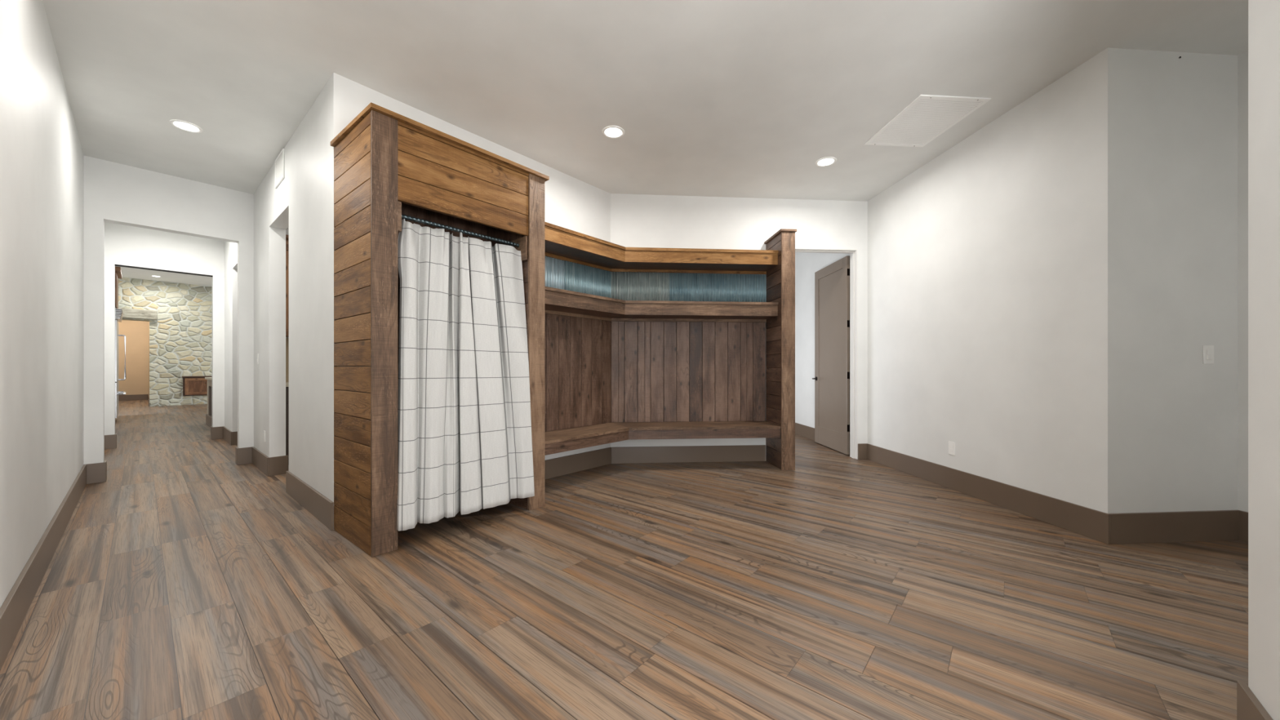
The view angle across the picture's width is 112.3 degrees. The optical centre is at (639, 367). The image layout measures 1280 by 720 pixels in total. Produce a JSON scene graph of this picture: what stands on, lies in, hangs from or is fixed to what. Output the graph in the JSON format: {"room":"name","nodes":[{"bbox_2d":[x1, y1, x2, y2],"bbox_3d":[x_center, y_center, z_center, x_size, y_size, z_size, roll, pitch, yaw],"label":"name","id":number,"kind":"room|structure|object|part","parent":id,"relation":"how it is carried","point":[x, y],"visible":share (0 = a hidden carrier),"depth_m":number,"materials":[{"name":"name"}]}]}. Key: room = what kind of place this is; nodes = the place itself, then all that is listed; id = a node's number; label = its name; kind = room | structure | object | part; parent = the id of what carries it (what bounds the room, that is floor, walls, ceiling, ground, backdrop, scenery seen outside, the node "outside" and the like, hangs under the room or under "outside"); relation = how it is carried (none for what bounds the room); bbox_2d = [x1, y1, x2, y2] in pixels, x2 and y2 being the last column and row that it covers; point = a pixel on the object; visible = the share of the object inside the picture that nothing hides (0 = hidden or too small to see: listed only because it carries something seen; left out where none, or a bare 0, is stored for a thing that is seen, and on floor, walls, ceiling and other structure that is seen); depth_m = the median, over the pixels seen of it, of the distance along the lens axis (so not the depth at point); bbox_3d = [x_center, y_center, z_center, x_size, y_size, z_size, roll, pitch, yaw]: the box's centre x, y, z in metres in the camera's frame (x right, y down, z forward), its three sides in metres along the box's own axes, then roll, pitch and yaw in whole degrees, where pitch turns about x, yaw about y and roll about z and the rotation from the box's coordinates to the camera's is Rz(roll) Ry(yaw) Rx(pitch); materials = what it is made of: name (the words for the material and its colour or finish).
{"room":"mudroom","nodes":[
{"label":"mudroom","id":0,"kind":"room"},
{"bbox_2d":[0,0,84,608],"bbox_3d":[-2.683,-0.444,1.765,11.830,3.048,0.140,0,0,41],"label":"wall","id":1,"kind":"structure","parent":0,"point":[42,157],"depth_m":2.16,"materials":[{"name":"paint"}]},
{"bbox_2d":[0,464,86,670],"bbox_3d":[-2.416,0.988,1.638,7.200,0.185,0.016,0,0,41],"label":"baseboard","id":2,"kind":"structure","parent":1,"relation":"attached to","point":[13,611],"depth_m":2.03,"materials":[{"name":"paint"}]},
{"bbox_2d":[104,433,116,448],"bbox_3d":[-7.133,0.988,5.769,0.172,0.185,0.134,0,0,41],"label":"baseboard","id":3,"kind":"structure","parent":1,"relation":"attached to","point":[110,441],"depth_m":5.73,"materials":[{"name":"paint"}]},
{"bbox_2d":[118,320,149,395],"bbox_3d":[-15.652,-0.685,13.086,3.600,3.530,1.250,0,0,41],"label":"wall","id":4,"kind":"structure","parent":0,"point":[136,332],"depth_m":14.29,"materials":[{"name":"beige paint"}]},
{"bbox_2d":[118,394,149,400],"bbox_3d":[-15.641,0.988,13.037,3.480,0.185,0.990,0,0,41],"label":"baseboard","id":5,"kind":"structure","parent":4,"relation":"attached to","point":[135,397],"depth_m":14.27,"materials":[{"name":"paint"}]},
{"bbox_2d":[104,222,224,435],"bbox_3d":[-5.652,-0.685,7.493,0.140,3.530,6.400,0,0,41],"label":"wall","id":6,"kind":"structure","parent":0,"point":[124,245],"depth_m":6.08,"materials":[{"name":"paint"}]},
{"bbox_2d":[115,264,213,276],"bbox_3d":[-6.790,-1.388,6.160,0.070,0.012,0.938,0,0,41],"label":"track slot","id":7,"kind":"structure","parent":6,"relation":"attached to","point":[115,264],"depth_m":6.11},
{"bbox_2d":[117,266,212,286],"bbox_3d":[-10.741,-2.510,11.866,13.440,0.120,6.400,0,0,41],"label":"ceiling","id":8,"kind":"structure","parent":0,"point":[131,273],"depth_m":11.61,"materials":[{"name":"paint"}]},
{"bbox_2d":[118,277,212,406],"bbox_3d":[-12.617,-0.685,13.550,0.400,3.530,6.230,0,0,41],"label":"stone wall","id":9,"kind":"structure","parent":0,"point":[180,338],"depth_m":12.35,"materials":[{"name":"beige stone"}]},
{"bbox_2d":[118,307,157,319],"bbox_3d":[-14.013,-1.475,11.588,0.240,0.260,1.314,0,0,41],"label":"lintel beam","id":10,"kind":"structure","parent":9,"relation":"attached to","point":[135,313],"depth_m":11.77,"materials":[{"name":"beige stone"}]},
{"bbox_2d":[182,376,212,395],"bbox_3d":[-13.001,0.531,12.727,0.130,0.573,0.780,0,0,41],"label":"upper cabinet","id":11,"kind":"object","parent":9,"relation":"attached to","point":[192,385],"visible":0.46,"depth_m":12.61,"materials":[{"name":"brown wood"}]},
{"bbox_3d":[-12.980,0.547,12.708,0.024,0.485,0.670,0,0,41],"label":"door frame","id":12,"kind":"part","parent":11,"relation":"part of","materials":[{"name":"brown wood"}]},
{"bbox_3d":[-12.984,0.547,12.712,0.014,0.335,0.520,0,0,41],"label":"door panel","id":13,"kind":"part","parent":11,"relation":"part of","materials":[{"name":"brown wood"}]},
{"bbox_2d":[84,155,253,464],"bbox_3d":[-4.813,-0.444,4.465,0.120,3.048,1.180,0,0,41],"label":"wall","id":14,"kind":"structure","parent":0,"point":[115,193],"depth_m":4.28,"materials":[{"name":"paint"}]},
{"bbox_2d":[86,460,106,484],"bbox_3d":[-5.154,0.988,4.067,0.152,0.185,0.131,0,0,41],"label":"baseboard","id":15,"kind":"structure","parent":14,"relation":"attached to","point":[96,473],"depth_m":4.03,"materials":[{"name":"paint"}]},
{"bbox_2d":[235,446,252,465],"bbox_3d":[-4.473,0.988,4.860,0.152,0.185,0.138,0,0,41],"label":"baseboard","id":16,"kind":"structure","parent":14,"relation":"attached to","point":[243,455],"depth_m":4.81,"materials":[{"name":"paint"}]},
{"bbox_2d":[252,446,288,476],"bbox_3d":[-3.993,0.988,4.624,0.916,0.185,0.162,0,0,41],"label":"baseboard","id":17,"kind":"structure","parent":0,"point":[277,465],"depth_m":4.35,"materials":[{"name":"paint"}]},
{"bbox_2d":[285,226,288,337],"bbox_3d":[-3.828,-0.444,5.841,0.100,3.048,1.930,0,0,41],"label":"wall","id":18,"kind":"structure","parent":0,"point":[287,228],"depth_m":5.23,"materials":[{"name":"paint"}]},
{"bbox_2d":[285,337,288,382],"bbox_3d":[-3.839,-0.093,5.734,0.018,0.534,1.745,0,0,41],"label":"backsplash","id":19,"kind":"structure","parent":18,"relation":"attached to","point":[286,339],"depth_m":5.21,"materials":[{"name":"beige paint"}]},
{"bbox_2d":[285,234,288,337],"bbox_3d":[-3.688,-0.945,5.608,0.405,1.150,1.740,0,0,41],"label":"upper cabinet","id":20,"kind":"object","parent":18,"relation":"attached to","point":[286,236],"visible":0.02,"depth_m":4.93,"materials":[{"name":"brown wood"}]},
{"bbox_2d":[224,72,355,502],"bbox_3d":[-4.155,-0.444,4.763,5.688,3.048,0.130,0,0,41],"label":"wall","id":21,"kind":"structure","parent":0,"point":[303,202],"depth_m":3.46,"materials":[{"name":"paint"}]},
{"bbox_2d":[210,426,222,439],"bbox_3d":[-6.459,0.988,6.554,0.172,0.185,0.124,0,0,41],"label":"baseboard","id":22,"kind":"structure","parent":21,"relation":"attached to","point":[216,433],"depth_m":6.50,"materials":[{"name":"paint"}]},
{"bbox_2d":[222,426,237,445],"bbox_3d":[-5.372,0.988,5.809,2.480,0.185,0.162,0,0,41],"label":"baseboard","id":23,"kind":"structure","parent":21,"relation":"attached to","point":[231,437],"depth_m":6.05,"materials":[{"name":"paint"}]},
{"bbox_2d":[274,148,284,188],"bbox_3d":[-3.310,-1.825,3.943,0.360,0.260,0.012,0,0,41],"label":"air vent","id":24,"kind":"object","parent":21,"relation":"in","point":[279,161],"visible":1,"depth_m":3.92,"materials":[{"name":"white plastic"}]},
{"bbox_2d":[285,471,333,530],"bbox_3d":[-2.506,0.988,3.347,1.348,0.185,0.162,0,0,41],"label":"baseboard","id":25,"kind":"structure","parent":21,"relation":"attached to","point":[321,507],"depth_m":3.17,"materials":[{"name":"paint"}]},
{"bbox_2d":[355,82,610,460],"bbox_3d":[-1.174,-0.444,3.969,0.130,3.048,2.550,0,0,41],"label":"wall","id":26,"kind":"structure","parent":0,"point":[571,203],"depth_m":4.26,"materials":[{"name":"paint"}]},
{"bbox_2d":[544,447,611,479],"bbox_3d":[-0.783,0.988,4.312,0.016,0.185,1.400,0,0,41],"label":"baseboard","id":27,"kind":"structure","parent":26,"relation":"attached to","point":[560,466],"depth_m":4.45,"materials":[{"name":"paint"}]},
{"bbox_2d":[0,400,1248,719],"bbox_3d":[-5.316,1.130,7.930,26.400,0.100,12.500,0,0,41],"label":"floor","id":28,"kind":"structure","parent":0,"point":[187,583],"depth_m":1.94,"materials":[{"name":"brown wood"}]},
{"bbox_2d":[115,307,126,418],"bbox_3d":[-10.851,-0.050,8.508,1.050,2.260,0.862,0,0,41],"label":"refrigerator","id":29,"kind":"object","parent":28,"relation":"on","point":[118,312],"visible":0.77,"depth_m":8.49,"materials":[{"name":"metal"}]},
{"bbox_3d":[-10.653,0.640,8.739,1.030,0.700,0.039,0,0,41],"label":"freezer drawer","id":30,"kind":"part","parent":29,"relation":"part of","materials":[{"name":"metal"}]},
{"bbox_3d":[-10.653,-0.330,8.739,1.030,1.220,0.039,0,0,41],"label":"door","id":31,"kind":"part","parent":29,"relation":"part of","materials":[{"name":"metal"}]},
{"bbox_2d":[115,266,122,308],"bbox_3d":[-10.894,-1.585,8.504,1.170,0.790,0.800,0,0,41],"label":"upper cabinet","id":32,"kind":"object","parent":29,"relation":"on","point":[117,269],"visible":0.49,"depth_m":8.55,"materials":[{"name":"brown wood"}]},
{"bbox_3d":[-10.462,-1.530,8.578,0.530,0.660,0.024,0,0,41],"label":"door","id":33,"kind":"part","parent":32,"relation":"part of","materials":[{"name":"brown wood"}]},
{"bbox_3d":[-10.871,-1.530,8.930,0.530,0.660,0.024,0,0,41],"label":"door","id":34,"kind":"part","parent":32,"relation":"part of","materials":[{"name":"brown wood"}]},
{"bbox_3d":[-10.894,-1.940,8.504,1.170,0.079,0.800,0,0,41],"label":"crown molding","id":35,"kind":"part","parent":32,"relation":"part of","materials":[{"name":"brown wood"}]},
{"bbox_3d":[-10.624,0.520,8.811,0.844,0.044,0.106,0,0,41],"label":"drawer handle","id":36,"kind":"part","parent":29,"relation":"part of","materials":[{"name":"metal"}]},
{"bbox_3d":[-10.890,-0.215,9.038,0.028,0.958,0.103,0,0,41],"label":"door handle","id":37,"kind":"part","parent":29,"relation":"part of","materials":[{"name":"metal"}]},
{"bbox_2d":[204,377,212,427],"bbox_3d":[-7.387,0.630,8.166,1.550,0.900,1.140,0,0,41],"label":"kitchen island","id":38,"kind":"object","parent":28,"relation":"on","point":[209,415],"visible":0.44,"depth_m":8.00,"materials":[{"name":"paint"}]},
{"bbox_3d":[-8.230,0.550,8.191,0.160,0.660,0.021,0,0,41],"label":"corner post","id":39,"kind":"part","parent":38,"relation":"part of","materials":[{"name":"beige paint"}]},
{"bbox_2d":[204,377,212,380],"bbox_3d":[-7.387,0.200,8.166,1.550,0.039,1.140,0,0,41],"label":"island countertop","id":40,"kind":"structure","parent":38,"relation":"on","point":[206,378],"depth_m":7.90,"materials":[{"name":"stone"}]},
{"bbox_3d":[-7.744,0.981,7.762,1.485,0.199,0.037,0,0,41],"label":"molding","id":41,"kind":"part","parent":38,"relation":"part of","materials":[{"name":"paint"}]},
{"bbox_3d":[-7.710,0.550,7.744,1.190,0.660,0.021,0,0,41],"label":"panel frame","id":42,"kind":"part","parent":38,"relation":"part of","materials":[{"name":"beige paint"}]},
{"bbox_2d":[285,386,288,464],"bbox_3d":[-3.594,0.645,5.514,0.640,0.870,1.720,0,0,41],"label":"base cabinet","id":43,"kind":"object","parent":28,"relation":"on","point":[286,388],"visible":0.02,"depth_m":4.71,"materials":[{"name":"paint"}]},
{"bbox_3d":[-3.779,0.302,4.823,0.019,0.175,0.420,0,0,41],"label":"drawer","id":44,"kind":"part","parent":43,"relation":"part of","materials":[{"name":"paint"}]},
{"bbox_3d":[-3.779,0.690,4.823,0.019,0.580,0.420,0,0,41],"label":"door","id":45,"kind":"part","parent":43,"relation":"part of","materials":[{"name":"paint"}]},
{"bbox_2d":[330,102,549,557],"bbox_3d":[-1.381,-0.208,3.103,0.684,2.577,1.265,0,0,41],"label":"closet frame","id":46,"kind":"object","parent":28,"relation":"on","point":[388,164],"visible":0.69,"depth_m":2.65,"materials":[{"name":"brown wood"}]},
{"bbox_3d":[-1.785,-0.195,2.666,0.641,2.546,0.018,0,0,39],"label":"panel","id":47,"kind":"part","parent":46,"relation":"part of","materials":[{"name":"brown wood"}]},
{"bbox_3d":[-1.488,-0.196,2.503,0.020,2.551,0.139,0,0,41],"label":"post","id":48,"kind":"part","parent":46,"relation":"part of","materials":[{"name":"brown wood"}]},
{"bbox_3d":[-1.627,-0.170,3.326,0.017,2.500,1.156,0,0,41],"label":"panel","id":49,"kind":"part","parent":46,"relation":"part of","materials":[{"name":"white fabric"}]},
{"bbox_2d":[401,213,519,247],"bbox_3d":[-1.221,-0.944,2.979,0.030,0.030,0.875,0,0,41],"label":"curtain rod","id":50,"kind":"object","parent":46,"relation":"attached to","point":[403,216],"visible":0.98,"depth_m":2.93,"materials":[{"name":"grey metal"}]},
{"bbox_3d":[-1.149,-1.236,2.909,0.022,0.469,0.918,0,0,41],"label":"header panel","id":51,"kind":"part","parent":46,"relation":"part of","materials":[{"name":"brown wood"}]},
{"bbox_2d":[396,218,534,531],"bbox_3d":[-1.181,0.015,2.934,0.250,1.887,0.934,0,0,41],"label":"curtain","id":52,"kind":"object","parent":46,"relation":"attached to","point":[464,438],"visible":0.99,"depth_m":2.86,"materials":[{"name":"fabric"}]},
{"bbox_3d":[-0.796,-0.196,3.308,0.020,2.551,0.144,0,0,41],"label":"post","id":53,"kind":"part","parent":46,"relation":"part of","materials":[{"name":"brown wood"}]},
{"bbox_2d":[764,228,796,470],"bbox_3d":[1.545,-0.189,4.748,0.174,2.538,0.485,0,0,-4],"label":"end panel","id":54,"kind":"object","parent":28,"relation":"on","point":[780,278],"visible":0.87,"depth_m":4.53,"materials":[{"name":"brown wood"}]},
{"bbox_3d":[1.486,-0.176,4.761,0.018,2.509,0.448,0,0,-4],"label":"panel","id":55,"kind":"part","parent":54,"relation":"part of","materials":[{"name":"brown wood"}]},
{"bbox_3d":[1.561,-0.176,4.531,0.148,2.513,0.020,0,0,-4],"label":"post","id":56,"kind":"part","parent":54,"relation":"part of","materials":[{"name":"brown wood"}]},
{"bbox_2d":[42,0,1248,201],"bbox_3d":[0.731,-2.028,4.810,13.160,0.120,9.350,0,0,41],"label":"ceiling","id":57,"kind":"structure","parent":0,"point":[708,98],"depth_m":2.86,"materials":[{"name":"paint"}]},
{"bbox_2d":[168,119,202,133],"bbox_3d":[-3.693,-1.964,3.497,0.188,0.006,0.188,0,0,-4],"label":"recessed light","id":58,"kind":"object","parent":57,"relation":"in","point":[183,125],"visible":1,"depth_m":3.49,"materials":[{"name":"white plastic"}]},
{"bbox_2d":[602,125,624,138],"bbox_3d":[-0.222,-1.964,3.584,0.188,0.006,0.188,0,0,-4],"label":"recessed light","id":59,"kind":"object","parent":57,"relation":"in","point":[610,131],"visible":1,"depth_m":3.57,"materials":[{"name":"white plastic"}]},
{"bbox_2d":[815,156,836,166],"bbox_3d":[1.774,-1.964,4.101,0.188,0.006,0.188,0,0,-4],"label":"recessed light","id":60,"kind":"object","parent":57,"relation":"in","point":[824,162],"visible":1,"depth_m":4.09,"materials":[{"name":"white plastic"}]},
{"bbox_2d":[864,94,991,146],"bbox_3d":[2.264,-1.962,3.451,0.544,0.012,0.684,0,0,-4],"label":"ceiling access panel","id":61,"kind":"object","parent":57,"relation":"in","point":[927,117],"visible":1,"depth_m":3.40,"materials":[{"name":"white plastic"}]},
{"bbox_2d":[610,193,867,447],"bbox_3d":[1.146,-0.444,5.026,3.085,3.048,0.130,0,0,-4],"label":"wall","id":62,"kind":"structure","parent":0,"point":[637,220],"depth_m":4.96,"materials":[{"name":"paint"}]},
{"bbox_2d":[544,286,777,322],"bbox_3d":[0.057,-0.616,4.504,2.952,0.177,0.942,0,0,-24],"label":"wall shelf","id":63,"kind":"object","parent":62,"relation":"attached to","point":[557,301],"visible":0.76,"depth_m":4.54,"materials":[{"name":"brown wood"}]},
{"bbox_2d":[544,256,564,289],"bbox_3d":[-0.978,-0.892,4.082,0.016,0.375,0.782,0,0,41],"label":"sheet","id":64,"kind":"object","parent":63,"relation":"on","point":[554,268],"visible":0.35,"depth_m":4.25,"materials":[{"name":"metal"}]},
{"bbox_3d":[-0.647,-0.691,4.197,0.371,0.027,1.396,0,0,41],"label":"shelf","id":65,"kind":"part","parent":63,"relation":"part of","materials":[{"name":"brown wood"}]},
{"bbox_2d":[564,261,611,297],"bbox_3d":[-0.542,-0.892,4.576,0.016,0.375,0.676,0,0,41],"label":"sheet","id":66,"kind":"object","parent":63,"relation":"on","point":[582,278],"visible":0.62,"depth_m":4.55,"materials":[{"name":"metal"}]},
{"bbox_2d":[611,271,669,301],"bbox_3d":[0.004,-0.892,4.855,0.660,0.375,0.016,0,0,-4],"label":"sheet","id":67,"kind":"object","parent":63,"relation":"on","point":[625,286],"visible":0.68,"depth_m":4.86,"materials":[{"name":"grey metal"}]},
{"bbox_3d":[0.577,-0.691,4.731,1.796,0.027,0.371,0,0,-4],"label":"shelf","id":68,"kind":"part","parent":63,"relation":"part of","materials":[{"name":"brown wood"}]},
{"bbox_2d":[544,221,777,274],"bbox_3d":[0.057,-1.172,4.504,2.952,0.180,0.942,0,0,-24],"label":"wall shelf","id":69,"kind":"object","parent":62,"relation":"attached to","point":[562,243],"visible":0.79,"depth_m":4.54,"materials":[{"name":"brown wood"}]},
{"bbox_3d":[-0.647,-1.247,4.197,0.371,0.030,1.396,0,0,41],"label":"shelf","id":70,"kind":"part","parent":69,"relation":"part of","materials":[{"name":"brown wood"}]},
{"bbox_3d":[0.577,-1.247,4.731,1.796,0.030,0.371,0,0,-4],"label":"shelf","id":71,"kind":"part","parent":69,"relation":"part of","materials":[{"name":"brown wood"}]},
{"bbox_2d":[544,421,781,455],"bbox_3d":[0.069,0.678,4.468,2.946,0.123,1.017,0,0,-24],"label":"bench","id":72,"kind":"object","parent":62,"relation":"attached to","point":[558,441],"visible":0.76,"depth_m":4.45,"materials":[{"name":"brown wood"}]},
{"bbox_3d":[-0.615,0.630,4.170,0.454,0.026,1.396,0,0,41],"label":"seat","id":73,"kind":"part","parent":72,"relation":"part of","materials":[{"name":"brown wood"}]},
{"bbox_2d":[544,313,765,431],"bbox_3d":[-0.009,0.045,4.655,2.952,1.142,0.613,0,0,-24],"label":"panelling","id":74,"kind":"object","parent":72,"relation":"on","point":[597,371],"visible":0.86,"depth_m":4.87,"materials":[{"name":"brown wood"}]},
{"bbox_3d":[-0.781,0.045,4.311,0.016,1.143,1.385,0,0,41],"label":"panel","id":75,"kind":"part","parent":74,"relation":"part of","materials":[{"name":"brown wood"}]},
{"bbox_3d":[0.564,0.045,4.907,1.778,1.142,0.016,0,0,-4],"label":"panel","id":76,"kind":"part","parent":74,"relation":"part of","materials":[{"name":"brown wood"}]},
{"bbox_3d":[0.577,0.630,4.689,1.789,0.026,0.454,0,0,-4],"label":"seat","id":77,"kind":"part","parent":72,"relation":"part of","materials":[{"name":"brown wood"}]},
{"bbox_2d":[611,444,765,463],"bbox_3d":[0.566,0.988,4.909,1.780,0.185,0.016,0,0,-4],"label":"baseboard","id":78,"kind":"structure","parent":62,"relation":"attached to","point":[683,454],"depth_m":4.90,"materials":[{"name":"paint"}]},
{"bbox_2d":[669,272,766,302],"bbox_3d":[0.876,-0.892,4.931,1.171,0.375,0.016,0,0,-4],"label":"sheet","id":79,"kind":"object","parent":62,"relation":"attached to","point":[728,287],"visible":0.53,"depth_m":4.93,"materials":[{"name":"metal"}]},
{"bbox_2d":[795,247,857,459],"bbox_3d":[2.093,-0.160,5.100,0.945,2.480,0.145,0,0,-4],"label":"door frame","id":80,"kind":"structure","parent":62,"relation":"attached to","point":[854,252],"depth_m":5.11,"materials":[{"name":"white paint"}]},
{"bbox_2d":[812,255,849,454],"bbox_3d":[2.564,-0.147,5.707,0.159,2.455,0.986,0,0,-4],"label":"door","id":81,"kind":"structure","parent":80,"relation":"attached to","point":[832,282],"depth_m":5.65,"materials":[{"name":"beige paint"}]},
{"bbox_3d":[2.550,-0.212,5.734,0.018,2.075,0.700,0,0,-1],"label":"panel","id":82,"kind":"part","parent":81,"relation":"part of","materials":[{"name":"beige paint"}]},
{"bbox_2d":[857,443,866,459],"bbox_3d":[2.622,0.988,5.064,0.104,0.185,0.016,0,0,-4],"label":"baseboard","id":83,"kind":"structure","parent":62,"relation":"attached to","point":[862,447],"depth_m":5.06,"materials":[{"name":"paint"}]},
{"bbox_2d":[795,47,1128,513],"bbox_3d":[2.710,-0.444,5.729,0.140,3.048,6.185,0,0,-4],"label":"wall","id":84,"kind":"structure","parent":0,"point":[997,267],"depth_m":3.26,"materials":[{"name":"paint"}]},
{"bbox_2d":[795,422,814,440],"bbox_3d":[1.492,0.988,6.877,2.115,0.185,3.510,0,0,-4],"label":"baseboard","id":85,"kind":"structure","parent":84,"relation":"attached to","point":[805,431],"depth_m":6.64,"materials":[{"name":"paint"}]},
{"bbox_2d":[948,440,955,455],"bbox_3d":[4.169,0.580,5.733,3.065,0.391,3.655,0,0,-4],"label":"wall outlet","id":86,"kind":"object","parent":84,"relation":"attached to","point":[951,444],"visible":0.8,"depth_m":3.82,"materials":[{"name":"white plastic"}]},
{"bbox_2d":[866,443,1110,544],"bbox_3d":[2.774,0.988,3.850,0.016,0.185,2.461,0,0,-4],"label":"baseboard","id":87,"kind":"structure","parent":84,"relation":"attached to","point":[1091,523],"depth_m":3.28,"materials":[{"name":"paint"}]},
{"bbox_2d":[1128,48,1237,512],"bbox_3d":[3.385,-0.444,2.748,0.755,3.048,0.140,0,0,-4],"label":"wall","id":88,"kind":"structure","parent":0,"point":[1183,111],"depth_m":2.68,"materials":[{"name":"paint"}]},
{"bbox_2d":[1108,510,1239,544],"bbox_3d":[3.313,0.988,2.665,0.879,0.185,0.016,0,0,-4],"label":"baseboard","id":89,"kind":"structure","parent":88,"relation":"attached to","point":[1215,525],"depth_m":2.66,"materials":[{"name":"paint"}]},
{"bbox_2d":[1203,345,1213,364],"bbox_3d":[3.557,-0.082,2.685,0.072,0.116,0.011,0,0,-4],"label":"light switch","id":90,"kind":"object","parent":88,"relation":"attached to","point":[1208,350],"visible":1,"depth_m":2.68,"materials":[{"name":"white plastic"}]},
{"bbox_2d":[1237,50,1248,511],"bbox_3d":[3.971,-0.444,0.930,0.140,3.048,3.855,0,0,-4],"label":"wall","id":91,"kind":"structure","parent":0,"point":[1242,59],"depth_m":2.69,"materials":[{"name":"paint"}]},
{"bbox_2d":[1238,510,1248,542],"bbox_3d":[3.887,0.988,1.004,0.016,0.185,3.415,0,0,-4],"label":"baseboard","id":92,"kind":"structure","parent":91,"relation":"attached to","point":[1243,516],"depth_m":2.67,"materials":[{"name":"paint"}]},
{"bbox_2d":[1248,0,1279,719],"bbox_3d":[2.704,-0.444,0.109,2.940,3.048,0.370,0,0,41],"label":"wall","id":93,"kind":"structure","parent":0,"point":[1264,15],"depth_m":1.14,"materials":[{"name":"paint"}]},
{"bbox_2d":[1236,680,1272,719],"bbox_3d":[2.646,0.988,0.169,2.806,0.185,0.386,0,0,41],"label":"baseboard","id":94,"kind":"structure","parent":93,"relation":"attached to","point":[1248,706],"depth_m":1.18,"materials":[{"name":"paint"}]}
]}

